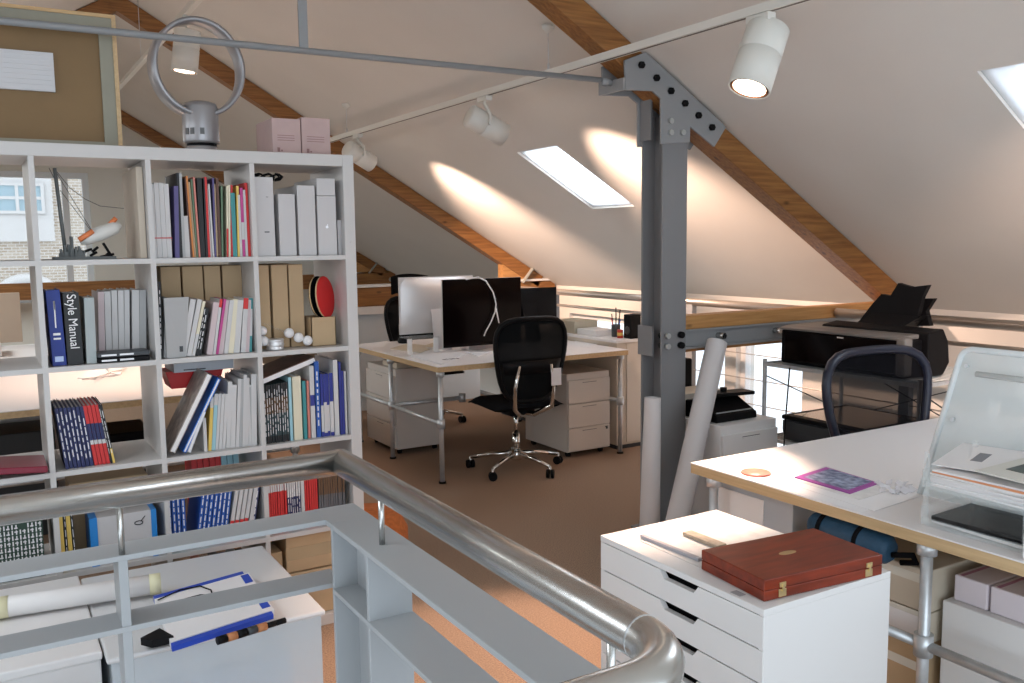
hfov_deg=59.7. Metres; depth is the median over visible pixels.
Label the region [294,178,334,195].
carton
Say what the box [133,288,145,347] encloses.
book
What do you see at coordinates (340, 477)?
book
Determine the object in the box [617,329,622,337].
jar
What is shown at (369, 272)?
roof truss
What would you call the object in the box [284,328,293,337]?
tennis ball
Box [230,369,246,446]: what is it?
book
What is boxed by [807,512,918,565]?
bag
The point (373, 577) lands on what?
guard
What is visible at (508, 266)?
roof truss
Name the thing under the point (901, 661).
carton
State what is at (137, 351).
book
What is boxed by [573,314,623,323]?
window
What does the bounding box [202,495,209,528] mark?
book
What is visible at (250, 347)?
book
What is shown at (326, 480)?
book
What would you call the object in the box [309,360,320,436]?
book
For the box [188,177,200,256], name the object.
magazine
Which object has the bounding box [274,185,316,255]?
carton
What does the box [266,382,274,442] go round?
book
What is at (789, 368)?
power cable
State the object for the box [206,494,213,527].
book
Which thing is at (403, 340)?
puck
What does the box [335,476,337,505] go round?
book
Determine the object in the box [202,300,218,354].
book
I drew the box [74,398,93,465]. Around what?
book
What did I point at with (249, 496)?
book
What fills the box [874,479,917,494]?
plastic sleeve
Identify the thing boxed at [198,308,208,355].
book
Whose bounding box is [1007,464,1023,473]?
picture
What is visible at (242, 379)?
book
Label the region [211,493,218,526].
book
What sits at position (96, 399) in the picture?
book
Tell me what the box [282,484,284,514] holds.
book
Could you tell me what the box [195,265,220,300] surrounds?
file box
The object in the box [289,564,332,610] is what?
carton
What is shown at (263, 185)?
carton
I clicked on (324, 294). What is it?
bat
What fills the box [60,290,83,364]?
book
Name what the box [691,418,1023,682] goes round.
desk
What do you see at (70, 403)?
book
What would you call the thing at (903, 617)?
carton
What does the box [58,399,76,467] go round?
book
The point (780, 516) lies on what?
base cabinet
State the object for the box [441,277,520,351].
desktop computer
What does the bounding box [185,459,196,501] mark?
book
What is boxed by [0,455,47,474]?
folder
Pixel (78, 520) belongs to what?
box
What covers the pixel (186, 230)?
magazine
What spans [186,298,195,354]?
book
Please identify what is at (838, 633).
drawer unit
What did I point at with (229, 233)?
book
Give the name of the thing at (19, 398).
desk
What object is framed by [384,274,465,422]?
office chair
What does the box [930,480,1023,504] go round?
paper stack
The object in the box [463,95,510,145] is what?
track spotlight
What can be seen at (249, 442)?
book
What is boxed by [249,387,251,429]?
book
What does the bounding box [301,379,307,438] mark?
book
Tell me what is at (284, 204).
carton
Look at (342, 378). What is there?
book
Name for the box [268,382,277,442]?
book
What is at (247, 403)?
book
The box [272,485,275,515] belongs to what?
book
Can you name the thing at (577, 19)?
roof truss
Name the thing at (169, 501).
book
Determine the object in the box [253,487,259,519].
book
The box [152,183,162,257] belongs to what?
magazine
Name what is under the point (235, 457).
book
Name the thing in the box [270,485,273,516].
book
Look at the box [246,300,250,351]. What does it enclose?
book
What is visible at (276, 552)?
box
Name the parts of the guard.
handrail, corner post, corner post, handrail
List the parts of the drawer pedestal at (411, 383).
drawer, drawer, drawer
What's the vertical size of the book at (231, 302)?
0.198 m
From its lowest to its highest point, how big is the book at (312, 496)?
0.198 m
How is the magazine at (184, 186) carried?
on the shelving
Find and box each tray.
[162,368,222,388]
[577,327,610,336]
[685,386,719,408]
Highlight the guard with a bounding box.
[0,449,684,682]
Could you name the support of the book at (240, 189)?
on the shelving
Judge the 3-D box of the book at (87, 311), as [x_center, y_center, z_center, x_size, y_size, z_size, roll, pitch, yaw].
[-1.491,-0.046,3.135,0.035,0.226,0.200,-4,7,-31]
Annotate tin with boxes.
[266,338,283,349]
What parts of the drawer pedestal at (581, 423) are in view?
drawer, drawer, drawer, handle, handle, handle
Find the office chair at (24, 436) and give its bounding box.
[0,420,58,534]
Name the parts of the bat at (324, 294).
blade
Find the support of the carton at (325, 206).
on the shelving
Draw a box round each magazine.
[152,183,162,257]
[152,184,157,257]
[158,183,167,257]
[164,184,171,257]
[165,173,182,257]
[169,186,179,257]
[179,173,185,257]
[182,176,194,257]
[182,178,191,257]
[184,216,189,257]
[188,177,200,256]
[188,179,197,256]
[188,182,195,256]
[195,178,204,256]
[201,178,207,256]
[202,177,210,256]
[207,178,215,256]
[207,184,214,256]
[207,188,211,256]
[214,178,221,256]
[214,184,217,256]
[219,186,223,256]
[795,467,876,493]
[931,503,1023,541]
[931,518,1022,545]
[932,520,1022,549]
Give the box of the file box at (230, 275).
[218,264,241,297]
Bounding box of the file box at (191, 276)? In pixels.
[177,265,203,300]
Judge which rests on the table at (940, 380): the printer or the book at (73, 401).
the printer
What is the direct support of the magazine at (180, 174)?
on the shelving
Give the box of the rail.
[389,277,1023,412]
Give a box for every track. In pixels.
[119,0,202,89]
[330,0,811,142]
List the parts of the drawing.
wooden strip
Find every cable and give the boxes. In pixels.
[77,367,126,379]
[158,585,212,600]
[466,276,499,335]
[783,368,789,445]
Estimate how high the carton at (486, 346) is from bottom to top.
0.042 m
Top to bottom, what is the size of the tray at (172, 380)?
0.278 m
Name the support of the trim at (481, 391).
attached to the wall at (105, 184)
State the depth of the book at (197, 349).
3.24 m
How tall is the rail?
1.112 m
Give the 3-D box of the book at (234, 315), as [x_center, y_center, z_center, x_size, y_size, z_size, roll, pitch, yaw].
[-1.081,-0.065,3.384,0.046,0.201,0.204,-4,7,-31]
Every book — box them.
[43,287,66,365]
[51,400,68,468]
[54,398,72,467]
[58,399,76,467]
[59,517,64,571]
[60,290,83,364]
[62,399,81,467]
[62,516,67,551]
[66,399,85,466]
[66,516,72,550]
[70,397,89,466]
[70,515,75,549]
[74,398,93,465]
[77,397,97,464]
[79,295,96,363]
[81,397,101,464]
[85,396,105,463]
[89,396,109,463]
[91,290,104,350]
[92,396,111,462]
[95,397,114,462]
[96,348,149,357]
[97,289,111,349]
[97,355,149,362]
[104,288,117,349]
[111,288,123,349]
[117,288,129,348]
[124,288,138,348]
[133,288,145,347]
[157,281,162,357]
[161,296,166,357]
[165,368,211,452]
[169,501,171,533]
[171,500,176,533]
[175,499,181,532]
[178,372,220,452]
[180,499,185,531]
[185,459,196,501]
[186,297,201,355]
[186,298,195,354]
[186,496,204,530]
[187,411,205,452]
[192,301,205,355]
[194,417,207,451]
[195,307,205,355]
[196,459,202,467]
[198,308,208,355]
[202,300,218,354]
[202,458,208,467]
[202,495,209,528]
[204,397,213,450]
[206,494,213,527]
[208,457,214,466]
[210,297,222,354]
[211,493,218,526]
[212,392,217,449]
[214,297,225,353]
[215,391,220,449]
[215,456,220,465]
[215,493,222,525]
[216,375,231,448]
[216,389,224,449]
[217,388,227,448]
[219,300,228,353]
[220,456,226,464]
[220,492,226,524]
[221,297,237,352]
[223,185,230,256]
[223,186,228,256]
[223,299,233,353]
[224,491,231,524]
[225,372,240,447]
[226,455,232,463]
[228,372,243,446]
[228,490,238,523]
[230,185,232,256]
[230,193,236,256]
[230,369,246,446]
[230,383,236,447]
[232,183,250,255]
[232,186,239,256]
[232,454,238,463]
[233,296,248,352]
[234,299,242,352]
[234,490,243,522]
[237,368,256,445]
[238,195,242,256]
[239,188,245,256]
[239,296,252,351]
[239,489,247,521]
[243,190,247,256]
[244,488,252,520]
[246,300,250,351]
[246,377,248,445]
[248,385,251,445]
[248,488,257,520]
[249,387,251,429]
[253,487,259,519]
[263,354,314,382]
[264,383,271,442]
[264,384,269,443]
[264,386,267,443]
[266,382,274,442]
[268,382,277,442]
[268,486,270,516]
[269,381,279,441]
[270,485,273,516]
[271,380,281,441]
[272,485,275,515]
[274,379,284,441]
[274,485,277,515]
[275,379,286,440]
[276,378,289,440]
[277,484,279,515]
[278,375,292,440]
[279,484,282,532]
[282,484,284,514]
[284,483,286,514]
[285,372,302,439]
[286,483,289,513]
[289,483,291,513]
[291,482,293,512]
[292,365,315,437]
[293,482,295,512]
[295,482,298,512]
[297,481,300,511]
[300,481,305,528]
[301,378,310,437]
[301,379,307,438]
[304,480,306,510]
[306,480,308,510]
[308,480,311,510]
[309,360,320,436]
[311,479,313,509]
[313,479,315,508]
[315,354,339,434]
[315,479,317,508]
[317,478,320,508]
[319,368,334,435]
[319,371,330,435]
[319,372,327,436]
[319,373,324,436]
[320,478,323,507]
[323,478,325,507]
[325,477,327,506]
[327,477,330,506]
[330,476,332,506]
[332,476,335,505]
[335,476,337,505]
[337,361,342,434]
[337,476,340,504]
[340,477,342,504]
[341,370,344,433]
[342,370,347,433]
[342,478,344,504]
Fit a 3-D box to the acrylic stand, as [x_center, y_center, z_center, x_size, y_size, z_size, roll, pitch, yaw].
[1.465,0.253,2.420,0.256,0.442,0.629,-4,7,-31]
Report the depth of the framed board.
3.13 m
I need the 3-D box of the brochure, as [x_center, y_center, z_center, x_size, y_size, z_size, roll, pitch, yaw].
[1.315,0.324,2.215,0.223,0.016,0.201,-4,7,-26]
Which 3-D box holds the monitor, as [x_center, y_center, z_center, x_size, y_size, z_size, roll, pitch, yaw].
[0.125,-0.209,6.882,0.540,0.403,0.170,-4,7,-31]
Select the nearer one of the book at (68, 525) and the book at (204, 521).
the book at (68, 525)
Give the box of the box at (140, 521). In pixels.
[85,504,157,566]
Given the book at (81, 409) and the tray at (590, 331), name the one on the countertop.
the tray at (590, 331)
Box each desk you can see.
[0,344,299,487]
[359,338,627,483]
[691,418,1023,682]
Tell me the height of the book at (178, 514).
0.245 m
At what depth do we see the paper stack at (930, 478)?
2.27 m
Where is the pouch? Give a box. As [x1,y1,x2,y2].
[141,628,173,647]
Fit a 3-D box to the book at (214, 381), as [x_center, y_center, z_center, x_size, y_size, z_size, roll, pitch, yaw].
[-1.181,0.261,3.340,0.147,0.264,0.190,-4,7,-31]
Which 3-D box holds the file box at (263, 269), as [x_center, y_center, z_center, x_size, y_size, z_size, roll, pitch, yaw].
[-1.022,-0.144,3.542,0.046,0.322,0.280,-4,7,-31]
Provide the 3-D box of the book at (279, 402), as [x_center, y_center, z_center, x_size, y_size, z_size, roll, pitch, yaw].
[-0.944,0.263,3.511,0.007,0.228,0.214,-4,7,-31]
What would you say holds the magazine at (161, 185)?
on the shelving
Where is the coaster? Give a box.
[741,468,770,476]
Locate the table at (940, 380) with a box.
[762,359,953,444]
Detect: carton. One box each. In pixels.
[255,177,275,255]
[256,118,300,152]
[271,530,331,572]
[273,194,296,255]
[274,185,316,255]
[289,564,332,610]
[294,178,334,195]
[298,117,330,153]
[315,196,336,254]
[336,220,341,254]
[460,344,492,348]
[881,536,983,611]
[887,635,941,682]
[889,600,942,641]
[954,565,1018,609]
[990,576,1023,623]
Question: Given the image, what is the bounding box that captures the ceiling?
[0,0,1023,314]
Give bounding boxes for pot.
[611,307,620,336]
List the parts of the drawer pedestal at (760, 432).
drawer, handle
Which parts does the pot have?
pot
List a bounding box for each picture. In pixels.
[805,469,871,489]
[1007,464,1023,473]
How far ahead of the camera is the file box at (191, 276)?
3.36 m
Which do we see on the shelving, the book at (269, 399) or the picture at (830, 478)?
the book at (269, 399)
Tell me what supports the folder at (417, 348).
on the desk at (468, 361)
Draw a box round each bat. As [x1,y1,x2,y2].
[308,276,322,316]
[315,276,333,316]
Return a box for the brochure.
[975,458,1023,483]
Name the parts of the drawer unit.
drawer, drawer, drawer, drawer, drawer, panel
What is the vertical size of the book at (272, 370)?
0.088 m
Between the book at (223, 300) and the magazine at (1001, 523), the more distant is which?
the book at (223, 300)
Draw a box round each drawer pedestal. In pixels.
[366,360,438,453]
[526,362,609,456]
[685,414,777,514]
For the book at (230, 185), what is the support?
on the shelving
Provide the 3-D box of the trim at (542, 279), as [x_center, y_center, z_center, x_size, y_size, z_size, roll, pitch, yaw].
[-0.634,-0.554,8.446,2.400,0.020,0.160,-4,7,-31]
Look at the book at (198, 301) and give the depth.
3.23 m
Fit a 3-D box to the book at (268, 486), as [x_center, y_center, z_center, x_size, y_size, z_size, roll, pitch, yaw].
[-0.982,0.639,3.518,0.007,0.193,0.206,-4,7,-31]
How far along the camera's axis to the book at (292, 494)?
3.47 m
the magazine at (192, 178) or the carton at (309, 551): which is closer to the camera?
the magazine at (192, 178)
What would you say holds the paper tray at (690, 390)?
on the drawer pedestal at (760, 432)
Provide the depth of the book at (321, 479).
3.54 m
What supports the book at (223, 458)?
on the shelving
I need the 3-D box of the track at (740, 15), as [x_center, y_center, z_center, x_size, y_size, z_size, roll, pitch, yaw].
[-0.027,-1.469,4.754,0.064,0.251,10.800,-4,7,-31]
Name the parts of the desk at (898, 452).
leg, leg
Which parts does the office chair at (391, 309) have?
frame, seat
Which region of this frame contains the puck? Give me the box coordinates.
[397,337,411,343]
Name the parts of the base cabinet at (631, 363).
door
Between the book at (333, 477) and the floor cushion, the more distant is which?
the floor cushion
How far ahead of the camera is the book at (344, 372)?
3.55 m
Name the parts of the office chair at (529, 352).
seat, frame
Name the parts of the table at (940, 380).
post, shelf frame, shelf frame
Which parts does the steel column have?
plate, splice plate, splice plate, gusset plate, gusset plate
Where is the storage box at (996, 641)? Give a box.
[940,597,1023,682]
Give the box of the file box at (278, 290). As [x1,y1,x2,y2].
[260,263,289,346]
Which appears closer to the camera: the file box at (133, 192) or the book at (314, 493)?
the file box at (133, 192)
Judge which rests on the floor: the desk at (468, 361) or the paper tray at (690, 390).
the desk at (468, 361)
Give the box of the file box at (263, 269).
[258,264,270,348]
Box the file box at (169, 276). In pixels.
[156,266,180,297]
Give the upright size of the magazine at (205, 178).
0.287 m
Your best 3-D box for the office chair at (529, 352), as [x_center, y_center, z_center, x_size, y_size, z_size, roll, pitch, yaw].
[0.054,0.332,5.912,0.649,1.045,0.680,-4,7,-25]
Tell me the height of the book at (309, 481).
0.198 m
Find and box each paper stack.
[930,472,1023,496]
[930,475,1023,497]
[930,478,1023,501]
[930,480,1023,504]
[930,482,1023,505]
[930,483,1023,509]
[931,477,1023,500]
[932,467,1023,491]
[932,471,1023,493]
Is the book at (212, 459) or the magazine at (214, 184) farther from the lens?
the book at (212, 459)
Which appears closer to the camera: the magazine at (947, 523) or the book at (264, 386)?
the magazine at (947, 523)
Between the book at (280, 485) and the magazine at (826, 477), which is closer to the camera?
the magazine at (826, 477)
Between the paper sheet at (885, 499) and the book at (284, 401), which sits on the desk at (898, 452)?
the paper sheet at (885, 499)
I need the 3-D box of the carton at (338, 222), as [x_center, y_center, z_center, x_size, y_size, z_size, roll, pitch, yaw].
[-0.736,-0.418,3.598,0.018,0.135,0.250,-4,7,-31]
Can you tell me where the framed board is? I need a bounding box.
[0,3,122,145]
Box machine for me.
[685,387,756,422]
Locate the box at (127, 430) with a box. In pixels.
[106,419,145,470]
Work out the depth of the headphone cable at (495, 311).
6.22 m
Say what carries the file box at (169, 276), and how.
on the shelving
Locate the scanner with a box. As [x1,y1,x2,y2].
[782,408,829,442]
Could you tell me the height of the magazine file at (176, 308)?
0.215 m
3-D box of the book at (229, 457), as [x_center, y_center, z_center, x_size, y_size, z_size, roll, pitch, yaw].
[-1.151,0.579,3.624,0.031,0.293,0.123,-4,7,-31]
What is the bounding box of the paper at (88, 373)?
[82,368,121,379]
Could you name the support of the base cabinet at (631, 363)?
on the floor
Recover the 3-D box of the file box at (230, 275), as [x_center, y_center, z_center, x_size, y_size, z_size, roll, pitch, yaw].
[-1.125,-0.141,3.527,0.072,0.322,0.200,-4,7,-31]
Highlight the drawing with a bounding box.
[640,516,767,567]
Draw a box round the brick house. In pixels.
[0,177,87,283]
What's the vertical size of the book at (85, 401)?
0.212 m
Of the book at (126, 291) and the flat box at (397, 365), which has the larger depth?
the flat box at (397, 365)
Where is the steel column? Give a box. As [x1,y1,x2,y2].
[599,52,725,528]
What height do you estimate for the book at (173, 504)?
0.248 m
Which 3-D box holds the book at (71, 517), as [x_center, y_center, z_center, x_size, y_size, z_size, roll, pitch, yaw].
[-1.568,0.664,3.172,0.011,0.234,0.208,-4,7,-31]
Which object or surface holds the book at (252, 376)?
on the shelving
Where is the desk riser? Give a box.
[407,337,437,354]
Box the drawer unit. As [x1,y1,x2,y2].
[601,510,890,682]
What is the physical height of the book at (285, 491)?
0.194 m
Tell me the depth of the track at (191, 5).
6.38 m
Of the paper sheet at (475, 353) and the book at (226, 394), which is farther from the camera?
the paper sheet at (475, 353)
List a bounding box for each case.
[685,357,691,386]
[702,528,881,600]
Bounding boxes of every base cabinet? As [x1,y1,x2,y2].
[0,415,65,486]
[500,333,640,448]
[718,483,814,533]
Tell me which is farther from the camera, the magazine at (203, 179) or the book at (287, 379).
the book at (287, 379)
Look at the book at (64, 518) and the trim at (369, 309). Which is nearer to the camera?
the book at (64, 518)
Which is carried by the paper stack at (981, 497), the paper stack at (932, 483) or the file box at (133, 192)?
the paper stack at (932, 483)
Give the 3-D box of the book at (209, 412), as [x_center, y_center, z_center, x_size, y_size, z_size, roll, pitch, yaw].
[-1.163,0.294,3.379,0.030,0.201,0.212,-4,7,-31]
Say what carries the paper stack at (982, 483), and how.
on the paper stack at (948, 477)
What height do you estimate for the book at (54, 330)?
0.257 m
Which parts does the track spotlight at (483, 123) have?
arm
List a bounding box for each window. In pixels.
[0,171,94,302]
[520,146,631,206]
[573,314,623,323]
[740,346,802,410]
[981,63,1023,123]
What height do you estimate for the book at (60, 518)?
0.236 m
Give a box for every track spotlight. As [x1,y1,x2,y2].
[171,15,200,74]
[342,134,377,171]
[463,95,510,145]
[728,11,789,99]
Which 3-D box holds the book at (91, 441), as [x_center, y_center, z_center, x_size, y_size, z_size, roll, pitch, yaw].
[-1.510,0.316,3.174,0.036,0.213,0.214,-4,7,-31]
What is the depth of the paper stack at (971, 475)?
2.27 m
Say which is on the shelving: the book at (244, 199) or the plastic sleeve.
the book at (244, 199)
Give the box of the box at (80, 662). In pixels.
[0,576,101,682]
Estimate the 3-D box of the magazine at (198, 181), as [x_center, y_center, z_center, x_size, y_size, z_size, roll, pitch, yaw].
[-1.171,-0.454,3.297,0.016,0.283,0.212,-4,7,-31]
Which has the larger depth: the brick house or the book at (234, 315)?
the brick house
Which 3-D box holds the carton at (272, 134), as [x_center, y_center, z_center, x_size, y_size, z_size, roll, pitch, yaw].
[-0.917,-0.792,3.502,0.111,0.137,0.221,-4,7,-31]
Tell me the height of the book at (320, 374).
0.250 m
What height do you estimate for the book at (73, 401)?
0.212 m
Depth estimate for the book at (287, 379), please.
3.44 m
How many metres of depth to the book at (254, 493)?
3.40 m
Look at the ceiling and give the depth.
5.12 m
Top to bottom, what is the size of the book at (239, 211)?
0.225 m
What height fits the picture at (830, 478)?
0.001 m
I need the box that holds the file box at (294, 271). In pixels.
[268,263,304,346]
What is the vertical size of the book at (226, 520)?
0.240 m
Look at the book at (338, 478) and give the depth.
3.57 m
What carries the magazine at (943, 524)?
in the tray
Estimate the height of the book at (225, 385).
0.251 m
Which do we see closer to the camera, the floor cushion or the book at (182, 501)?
the book at (182, 501)
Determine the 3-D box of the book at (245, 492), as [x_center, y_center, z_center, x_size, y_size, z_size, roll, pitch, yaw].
[-1.069,0.628,3.465,0.057,0.228,0.205,-4,7,-31]
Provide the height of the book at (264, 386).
0.223 m
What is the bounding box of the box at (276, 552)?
[270,541,282,566]
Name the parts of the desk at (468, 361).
leg, leg, leg, leg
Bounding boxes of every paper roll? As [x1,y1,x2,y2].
[0,573,160,618]
[639,396,660,526]
[665,338,726,520]
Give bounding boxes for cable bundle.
[254,173,282,181]
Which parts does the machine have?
knob, slot plate, lever plate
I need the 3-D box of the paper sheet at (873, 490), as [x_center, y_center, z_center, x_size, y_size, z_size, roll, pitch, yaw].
[1.030,0.438,2.787,0.235,0.001,0.317,-4,7,-31]
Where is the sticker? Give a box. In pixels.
[731,590,745,595]
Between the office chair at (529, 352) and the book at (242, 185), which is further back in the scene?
the office chair at (529, 352)
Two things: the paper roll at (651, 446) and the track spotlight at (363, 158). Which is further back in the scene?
the track spotlight at (363, 158)
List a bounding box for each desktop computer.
[398,275,472,349]
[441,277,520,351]
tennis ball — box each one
[261,326,266,335]
[262,336,267,345]
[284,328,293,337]
[293,333,303,341]
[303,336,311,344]
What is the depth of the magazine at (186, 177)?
3.19 m
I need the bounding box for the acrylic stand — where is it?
[917,347,1023,515]
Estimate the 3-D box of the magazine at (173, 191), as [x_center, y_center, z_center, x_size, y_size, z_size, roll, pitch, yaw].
[-1.243,-0.433,3.255,0.022,0.253,0.216,-4,7,-31]
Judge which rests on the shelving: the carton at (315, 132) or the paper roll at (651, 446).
the carton at (315, 132)
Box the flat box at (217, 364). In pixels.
[165,359,233,372]
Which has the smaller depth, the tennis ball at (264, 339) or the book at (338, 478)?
the tennis ball at (264, 339)
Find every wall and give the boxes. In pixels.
[0,124,357,356]
[358,314,479,410]
[480,285,1023,418]
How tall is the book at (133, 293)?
0.243 m
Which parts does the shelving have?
shelf, panel, shelf, shelf, shelf, panel, panel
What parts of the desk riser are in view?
leg, leg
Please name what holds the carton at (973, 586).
on the storage box at (996, 641)
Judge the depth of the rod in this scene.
3.45 m
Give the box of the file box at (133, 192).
[122,167,146,257]
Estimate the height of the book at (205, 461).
0.292 m
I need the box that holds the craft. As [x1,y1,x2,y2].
[49,168,123,259]
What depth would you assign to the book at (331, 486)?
3.56 m
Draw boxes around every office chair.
[0,420,58,534]
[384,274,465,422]
[466,316,567,480]
[821,345,931,436]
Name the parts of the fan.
button panel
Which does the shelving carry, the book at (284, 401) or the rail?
the book at (284, 401)
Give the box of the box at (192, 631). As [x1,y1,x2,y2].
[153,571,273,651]
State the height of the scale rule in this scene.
0.008 m
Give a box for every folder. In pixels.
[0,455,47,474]
[390,344,432,352]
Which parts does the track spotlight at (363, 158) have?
arm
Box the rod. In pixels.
[0,0,612,85]
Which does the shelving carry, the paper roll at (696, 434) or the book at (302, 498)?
the book at (302, 498)
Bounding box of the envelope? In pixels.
[931,443,1023,471]
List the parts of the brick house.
pane, sash, arch trim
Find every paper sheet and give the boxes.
[363,341,387,347]
[468,348,492,356]
[567,341,596,347]
[761,473,868,512]
[776,467,919,510]
[787,466,894,499]
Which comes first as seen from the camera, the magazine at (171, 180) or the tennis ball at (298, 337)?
the magazine at (171, 180)
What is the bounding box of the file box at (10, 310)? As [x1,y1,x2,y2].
[0,292,22,342]
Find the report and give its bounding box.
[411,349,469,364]
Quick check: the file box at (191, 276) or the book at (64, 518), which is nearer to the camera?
the book at (64, 518)
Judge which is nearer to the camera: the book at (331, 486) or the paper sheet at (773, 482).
the paper sheet at (773, 482)
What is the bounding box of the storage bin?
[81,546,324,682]
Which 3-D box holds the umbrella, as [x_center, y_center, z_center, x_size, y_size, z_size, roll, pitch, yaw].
[-0.703,0.781,2.413,0.194,0.021,0.022,-6,8,-40]
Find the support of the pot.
on the countertop
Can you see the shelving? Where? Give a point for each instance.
(239, 167)
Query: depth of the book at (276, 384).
3.41 m
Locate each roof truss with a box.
[0,110,394,299]
[76,0,554,306]
[527,0,922,351]
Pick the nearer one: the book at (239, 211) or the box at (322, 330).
the book at (239, 211)
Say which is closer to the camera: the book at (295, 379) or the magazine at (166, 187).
the magazine at (166, 187)
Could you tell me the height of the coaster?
0.006 m
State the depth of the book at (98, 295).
3.16 m
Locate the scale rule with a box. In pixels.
[640,534,701,561]
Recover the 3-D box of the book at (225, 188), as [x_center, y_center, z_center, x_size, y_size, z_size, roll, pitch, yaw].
[-1.089,-0.446,3.339,0.016,0.256,0.202,-4,7,-31]
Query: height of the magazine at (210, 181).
0.284 m
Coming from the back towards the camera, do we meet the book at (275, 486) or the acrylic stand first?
the book at (275, 486)
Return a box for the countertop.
[567,333,637,342]
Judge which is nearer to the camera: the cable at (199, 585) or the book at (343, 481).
the cable at (199, 585)
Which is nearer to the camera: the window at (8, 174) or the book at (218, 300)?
the book at (218, 300)
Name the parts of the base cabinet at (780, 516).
panel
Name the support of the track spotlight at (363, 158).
attached to the track at (740, 15)
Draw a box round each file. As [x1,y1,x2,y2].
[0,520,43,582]
[163,297,188,358]
[561,318,596,333]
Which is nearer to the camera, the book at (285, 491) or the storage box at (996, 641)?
the storage box at (996, 641)
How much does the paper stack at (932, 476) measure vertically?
0.009 m
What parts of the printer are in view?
panel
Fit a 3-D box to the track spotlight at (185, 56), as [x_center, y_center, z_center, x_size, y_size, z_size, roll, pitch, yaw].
[-1.923,-1.741,5.256,0.177,0.322,0.173,-4,7,-31]
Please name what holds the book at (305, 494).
on the shelving
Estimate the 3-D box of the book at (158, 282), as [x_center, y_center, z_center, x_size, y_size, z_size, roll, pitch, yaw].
[-1.304,-0.085,3.262,0.015,0.273,0.220,-4,7,-31]
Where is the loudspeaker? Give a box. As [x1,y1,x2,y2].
[624,314,640,338]
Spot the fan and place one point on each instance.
(200, 119)
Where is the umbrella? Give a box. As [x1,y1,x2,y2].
[215,617,286,644]
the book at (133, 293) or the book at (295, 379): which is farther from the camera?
the book at (295, 379)
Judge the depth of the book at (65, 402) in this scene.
3.06 m
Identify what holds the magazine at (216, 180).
on the shelving
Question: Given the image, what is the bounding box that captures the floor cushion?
[364,503,407,539]
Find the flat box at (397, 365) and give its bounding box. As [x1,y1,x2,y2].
[383,359,414,368]
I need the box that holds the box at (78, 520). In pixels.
[65,466,147,549]
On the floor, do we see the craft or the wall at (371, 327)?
the wall at (371, 327)
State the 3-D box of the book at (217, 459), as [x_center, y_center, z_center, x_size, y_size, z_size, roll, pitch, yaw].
[-1.188,0.583,3.596,0.030,0.293,0.120,-4,7,-31]
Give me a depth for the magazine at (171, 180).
3.17 m
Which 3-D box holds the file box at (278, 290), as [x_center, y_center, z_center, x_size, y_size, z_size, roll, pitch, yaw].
[-0.968,-0.148,3.575,0.061,0.322,0.280,-4,7,-31]
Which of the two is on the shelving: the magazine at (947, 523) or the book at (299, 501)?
the book at (299, 501)
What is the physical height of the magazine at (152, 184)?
0.258 m
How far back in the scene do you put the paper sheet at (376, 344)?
6.75 m
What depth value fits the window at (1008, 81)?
3.35 m
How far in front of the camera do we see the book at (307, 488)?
3.51 m
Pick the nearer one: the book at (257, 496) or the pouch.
the pouch
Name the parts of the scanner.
lid, lid sheen panel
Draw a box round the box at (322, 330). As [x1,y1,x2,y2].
[304,315,335,346]
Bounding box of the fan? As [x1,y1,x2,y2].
[147,16,244,149]
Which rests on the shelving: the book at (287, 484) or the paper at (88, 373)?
the book at (287, 484)
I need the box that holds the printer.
[780,283,948,375]
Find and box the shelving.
[0,141,363,625]
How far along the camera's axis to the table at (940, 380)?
4.57 m
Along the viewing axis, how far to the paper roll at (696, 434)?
4.35 m
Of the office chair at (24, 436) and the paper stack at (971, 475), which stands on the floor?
the office chair at (24, 436)
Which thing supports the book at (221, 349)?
on the shelving
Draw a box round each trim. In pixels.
[357,278,548,287]
[358,306,384,314]
[480,390,494,394]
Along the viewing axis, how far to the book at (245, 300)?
3.32 m
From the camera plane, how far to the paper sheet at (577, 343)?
6.59 m
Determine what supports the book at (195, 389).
on the shelving
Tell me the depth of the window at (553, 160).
6.14 m
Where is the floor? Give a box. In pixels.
[43,353,639,682]
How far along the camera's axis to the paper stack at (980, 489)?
2.22 m
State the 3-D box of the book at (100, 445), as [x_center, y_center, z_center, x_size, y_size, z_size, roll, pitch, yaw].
[-1.488,0.314,3.186,0.036,0.212,0.209,-4,7,-31]
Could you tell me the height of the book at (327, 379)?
0.248 m
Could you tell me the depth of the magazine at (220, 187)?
3.25 m
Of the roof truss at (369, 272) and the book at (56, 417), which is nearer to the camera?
the book at (56, 417)
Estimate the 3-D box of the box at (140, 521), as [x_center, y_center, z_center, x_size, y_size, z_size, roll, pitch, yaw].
[-1.412,0.687,3.228,0.218,0.172,0.163,-4,7,-31]
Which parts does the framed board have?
louvre panel, panel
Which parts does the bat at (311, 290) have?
blade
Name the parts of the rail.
post, handrail, rail, post, handrail, rail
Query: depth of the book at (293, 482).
3.48 m

